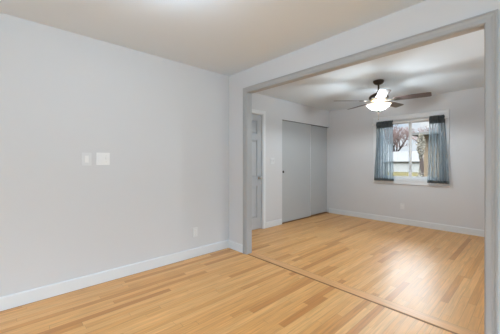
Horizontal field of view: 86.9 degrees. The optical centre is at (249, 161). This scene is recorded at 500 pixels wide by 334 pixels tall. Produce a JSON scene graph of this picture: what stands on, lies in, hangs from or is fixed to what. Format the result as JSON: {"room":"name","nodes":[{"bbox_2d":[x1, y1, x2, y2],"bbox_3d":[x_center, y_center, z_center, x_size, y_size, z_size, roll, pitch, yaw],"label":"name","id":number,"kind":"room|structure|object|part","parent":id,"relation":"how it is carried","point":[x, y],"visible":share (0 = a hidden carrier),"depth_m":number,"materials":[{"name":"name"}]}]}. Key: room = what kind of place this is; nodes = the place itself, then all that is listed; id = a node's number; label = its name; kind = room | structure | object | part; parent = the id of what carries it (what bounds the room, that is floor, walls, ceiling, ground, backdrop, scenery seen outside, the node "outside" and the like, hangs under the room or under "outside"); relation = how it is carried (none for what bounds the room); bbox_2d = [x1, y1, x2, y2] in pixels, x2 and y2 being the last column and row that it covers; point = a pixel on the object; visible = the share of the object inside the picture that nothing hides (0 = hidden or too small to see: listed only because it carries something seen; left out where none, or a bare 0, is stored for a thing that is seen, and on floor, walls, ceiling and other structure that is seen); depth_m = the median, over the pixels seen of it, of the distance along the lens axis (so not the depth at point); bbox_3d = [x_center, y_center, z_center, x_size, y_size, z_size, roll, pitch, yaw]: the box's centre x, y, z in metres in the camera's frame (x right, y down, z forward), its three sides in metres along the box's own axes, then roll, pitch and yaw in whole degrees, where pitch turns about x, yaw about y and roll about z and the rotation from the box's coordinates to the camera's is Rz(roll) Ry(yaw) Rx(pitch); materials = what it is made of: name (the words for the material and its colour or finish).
{"room":"empty living room","nodes":[
{"label":"empty living room","id":0,"kind":"room"},
{"bbox_2d":[0,13,228,296],"bbox_3d":[-2.170,-0.003,2.115,4.980,2.435,0.120,0,0,-43],"label":"wall","id":1,"kind":"structure","parent":0,"point":[162,123],"depth_m":2.65,"materials":[{"name":"paint"}]},
{"bbox_2d":[82,153,90,165],"bbox_3d":[-1.587,-0.028,2.565,0.082,0.125,0.010,0,0,-43],"label":"light switch","id":2,"kind":"object","parent":1,"relation":"attached to","point":[86,157],"visible":1,"depth_m":2.56,"materials":[{"name":"white plastic"}]},
{"bbox_2d":[96,152,109,164],"bbox_3d":[-1.478,-0.032,2.660,0.122,0.125,0.018,0,0,-43],"label":"light switch","id":3,"kind":"object","parent":1,"relation":"attached to","point":[101,158],"visible":1,"depth_m":2.66,"materials":[{"name":"white plastic"}]},
{"bbox_2d":[0,240,228,311],"bbox_3d":[-2.125,1.159,2.066,4.980,0.112,0.014,0,0,-43],"label":"baseboard","id":4,"kind":"structure","parent":1,"relation":"attached to","point":[40,293],"depth_m":2.63,"materials":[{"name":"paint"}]},
{"bbox_2d":[193,227,197,236],"bbox_3d":[-0.702,0.900,3.382,0.074,0.118,0.009,0,0,-43],"label":"wall outlet","id":5,"kind":"object","parent":1,"relation":"attached to","point":[195,230],"visible":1,"depth_m":3.38,"materials":[{"name":"white plastic"}]},
{"bbox_2d":[0,212,483,333],"bbox_3d":[0.573,1.275,1.598,8.710,0.120,6.570,0,0,-43],"label":"floor","id":6,"kind":"structure","parent":0,"point":[439,274],"depth_m":2.46,"materials":[{"name":"brown wood"}]},
{"bbox_2d":[0,0,483,110],"bbox_3d":[0.573,-1.295,1.598,8.710,0.150,6.570,0,0,-43],"label":"ceiling","id":7,"kind":"structure","parent":0,"point":[224,37],"depth_m":2.57,"materials":[{"name":"paint"}]},
{"bbox_2d":[347,79,431,119],"bbox_3d":[1.964,-0.922,3.967,1.260,0.595,1.269,0,0,-43],"label":"ceiling fan","id":8,"kind":"object","parent":7,"relation":"hanging from","point":[380,101],"visible":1,"depth_m":3.85,"materials":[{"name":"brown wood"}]},
{"bbox_3d":[1.929,-0.824,3.964,0.348,0.094,0.348,0,0,-43],"label":"lamp shade","id":9,"kind":"part","parent":8,"relation":"part of","materials":[{"name":"white glass"}]},
{"bbox_3d":[1.789,-0.919,3.556,0.136,0.035,0.452,0,0,19],"label":"blade","id":10,"kind":"part","parent":8,"relation":"part of","materials":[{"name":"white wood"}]},
{"bbox_3d":[2.282,-0.919,4.211,0.452,0.035,0.136,0,0,-35],"label":"blade","id":11,"kind":"part","parent":8,"relation":"part of","materials":[{"name":"brown wood"}]},
{"bbox_3d":[2.273,-0.919,3.705,0.452,0.035,0.136,0,0,37],"label":"blade","id":12,"kind":"part","parent":8,"relation":"part of","materials":[{"name":"brown wood"}]},
{"bbox_2d":[252,93,328,221],"bbox_3d":[0.649,-0.003,5.267,3.300,2.435,0.120,0,0,-43],"label":"wall","id":13,"kind":"structure","parent":0,"point":[277,110],"depth_m":5.05,"materials":[{"name":"paint"}]},
{"bbox_2d":[252,109,265,229],"bbox_3d":[-0.059,0.145,4.587,0.845,2.140,0.159,0,0,-43],"label":"door","id":14,"kind":"structure","parent":13,"relation":"in","point":[258,116],"depth_m":4.77,"materials":[{"name":"grey paint"}]},
{"bbox_3d":[0.046,-0.620,4.689,0.194,0.235,0.027,0,0,-43],"label":"raised panel","id":15,"kind":"part","parent":14,"relation":"part of","materials":[{"name":"grey paint"}]},
{"bbox_3d":[0.046,-0.059,4.689,0.194,0.665,0.027,0,0,-43],"label":"raised panel","id":16,"kind":"part","parent":14,"relation":"part of","materials":[{"name":"grey paint"}]},
{"bbox_3d":[0.046,0.713,4.689,0.194,0.580,0.027,0,0,-43],"label":"raised panel","id":17,"kind":"part","parent":14,"relation":"part of","materials":[{"name":"grey paint"}]},
{"bbox_2d":[266,219,281,227],"bbox_3d":[0.453,1.161,4.995,0.448,0.108,0.014,0,0,-43],"label":"baseboard","id":18,"kind":"structure","parent":13,"relation":"attached to","point":[279,221],"depth_m":4.99,"materials":[{"name":"paint"}]},
{"bbox_2d":[282,120,310,222],"bbox_3d":[0.974,0.186,5.524,0.987,2.021,0.026,0,0,-43],"label":"door","id":19,"kind":"structure","parent":13,"relation":"in","point":[296,137],"depth_m":5.51,"materials":[{"name":"grey paint"}]},
{"bbox_2d":[282,212,328,223],"bbox_3d":[1.232,1.212,5.790,1.735,0.006,0.073,0,0,-43],"label":"trim","id":20,"kind":"structure","parent":13,"relation":"attached to","point":[323,212],"depth_m":5.76,"materials":[{"name":"brown wood"}]},
{"bbox_2d":[284,120,328,127],"bbox_3d":[1.235,-0.829,5.787,1.735,0.003,0.081,0,0,-43],"label":"trim","id":21,"kind":"structure","parent":13,"relation":"attached to","point":[284,120],"depth_m":5.90,"materials":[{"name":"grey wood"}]},
{"bbox_2d":[311,125,326,214],"bbox_3d":[1.558,0.186,6.124,0.797,2.021,0.022,0,0,-43],"label":"door","id":22,"kind":"structure","parent":13,"relation":"in","point":[318,134],"depth_m":6.14,"materials":[{"name":"grey paint"}]},
{"bbox_2d":[229,0,499,333],"bbox_3d":[1.392,-0.003,1.979,0.070,2.435,5.920,0,0,-43],"label":"wall partition","id":23,"kind":"structure","parent":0,"point":[427,15],"depth_m":2.48,"materials":[{"name":"paint"}]},
{"bbox_2d":[229,240,242,252],"bbox_3d":[-0.194,1.163,3.635,0.014,0.105,0.326,0,0,-43],"label":"baseboard","id":24,"kind":"structure","parent":23,"relation":"attached to","point":[238,247],"depth_m":3.62,"materials":[{"name":"paint"}]},
{"bbox_2d":[248,252,478,333],"bbox_3d":[0.813,1.213,2.658,0.110,0.004,2.340,0,0,-43],"label":"trim","id":25,"kind":"structure","parent":23,"relation":"attached to","point":[446,325],"depth_m":2.32,"materials":[{"name":"brown wood"}]},
{"bbox_2d":[243,9,497,333],"bbox_3d":[0.752,0.118,2.602,0.026,2.193,2.476,0,0,-43],"label":"trim","id":26,"kind":"structure","parent":23,"relation":"attached to","point":[490,19],"depth_m":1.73,"materials":[{"name":"grey paint"}]},
{"bbox_2d":[327,87,483,229],"bbox_3d":[3.050,-0.003,5.210,0.150,2.435,4.420,0,0,-43],"label":"wall","id":27,"kind":"structure","parent":0,"point":[350,185],"depth_m":4.98,"materials":[{"name":"paint"}]},
{"bbox_2d":[329,208,483,236],"bbox_3d":[3.142,1.161,4.989,0.014,0.108,3.670,0,0,-43],"label":"baseboard","id":28,"kind":"structure","parent":27,"relation":"attached to","point":[476,232],"depth_m":5.02,"materials":[{"name":"paint"}]},
{"bbox_2d":[373,109,448,186],"bbox_3d":[3.099,-0.244,5.140,0.174,1.358,1.296,0,0,-43],"label":"window","id":29,"kind":"structure","parent":27,"relation":"in","point":[408,180],"depth_m":5.12,"materials":[{"name":"white paint"}]},
{"bbox_3d":[2.949,-0.240,5.329,0.023,1.106,0.556,0,0,-43],"label":"sash","id":30,"kind":"part","parent":29,"relation":"part of","materials":[{"name":"white plastic"}]},
{"bbox_2d":[372,117,447,125],"bbox_3d":[3.005,-0.770,5.061,0.068,0.040,1.288,0,0,-43],"label":"curtain rod","id":31,"kind":"object","parent":29,"relation":"attached to","point":[444,117],"visible":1,"depth_m":4.99,"materials":[{"name":"white metal"}]},
{"bbox_2d":[374,120,393,180],"bbox_3d":[2.710,-0.227,5.351,0.093,1.208,0.368,0,0,-43],"label":"curtain","id":32,"kind":"object","parent":31,"relation":"hanging from","point":[385,124],"visible":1,"depth_m":5.33,"materials":[{"name":"fabric"}]},
{"bbox_2d":[427,114,448,183],"bbox_3d":[3.330,-0.227,4.682,0.092,1.208,0.330,0,0,-43],"label":"curtain","id":33,"kind":"object","parent":31,"relation":"hanging from","point":[438,119],"visible":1,"depth_m":4.67,"materials":[{"name":"fabric"}]},
{"bbox_3d":[3.122,-0.244,5.162,0.080,1.158,1.096,0,0,-43],"label":"frame","id":34,"kind":"part","parent":29,"relation":"part of","materials":[{"name":"white plastic"}]},
{"bbox_3d":[3.301,-0.240,4.987,0.023,1.106,0.536,0,0,-43],"label":"sash","id":35,"kind":"part","parent":29,"relation":"part of","materials":[{"name":"white plastic"}]},
{"label":"outside","id":36,"kind":"structure","parent":0,"visible":0},
{"bbox_2d":[388,172,417,175],"bbox_3d":[54.315,1.815,63.748,153.700,0.200,240.000,0,0,-43],"label":"lawn","id":37,"kind":"structure","parent":36,"point":[394,173],"depth_m":39.37,"materials":[{"name":"yellow plant"}]},
{"bbox_2d":[388,124,414,151],"bbox_3d":[29.604,-3.019,52.906,7.831,9.594,6.031,0,0,-2],"label":"bare tree","id":38,"kind":"object","parent":37,"relation":"on","point":[396,137],"visible":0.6,"depth_m":52.10,"materials":[{"name":"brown plant"}]},
{"bbox_2d":[388,151,423,171],"bbox_3d":[29.166,-0.135,48.017,9.000,3.700,15.000,0,0,-43],"label":"house","id":39,"kind":"structure","parent":37,"relation":"on","point":[400,158],"depth_m":45.68,"materials":[{"name":"white"}]},
{"bbox_2d":[399,125,437,142],"bbox_3d":[36.649,-2.955,55.430,7.669,9.556,9.717,0,0,-37],"label":"bare tree","id":40,"kind":"object","parent":37,"relation":"on","point":[415,137],"visible":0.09,"depth_m":56.22,"materials":[{"name":"brown plant"}]},
{"bbox_2d":[415,133,425,176],"bbox_3d":[7.294,0.266,11.268,0.389,3.002,0.398,0,0,-43],"label":"tree","id":41,"kind":"object","parent":37,"relation":"on","point":[421,142],"visible":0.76,"depth_m":11.20,"materials":[{"name":"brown plant"}]},
{"bbox_2d":[412,131,438,176],"bbox_3d":[11.686,0.040,11.298,4.700,3.350,7.150,0,0,-43],"label":"house","id":42,"kind":"structure","parent":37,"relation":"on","point":[426,134],"depth_m":12.40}
]}

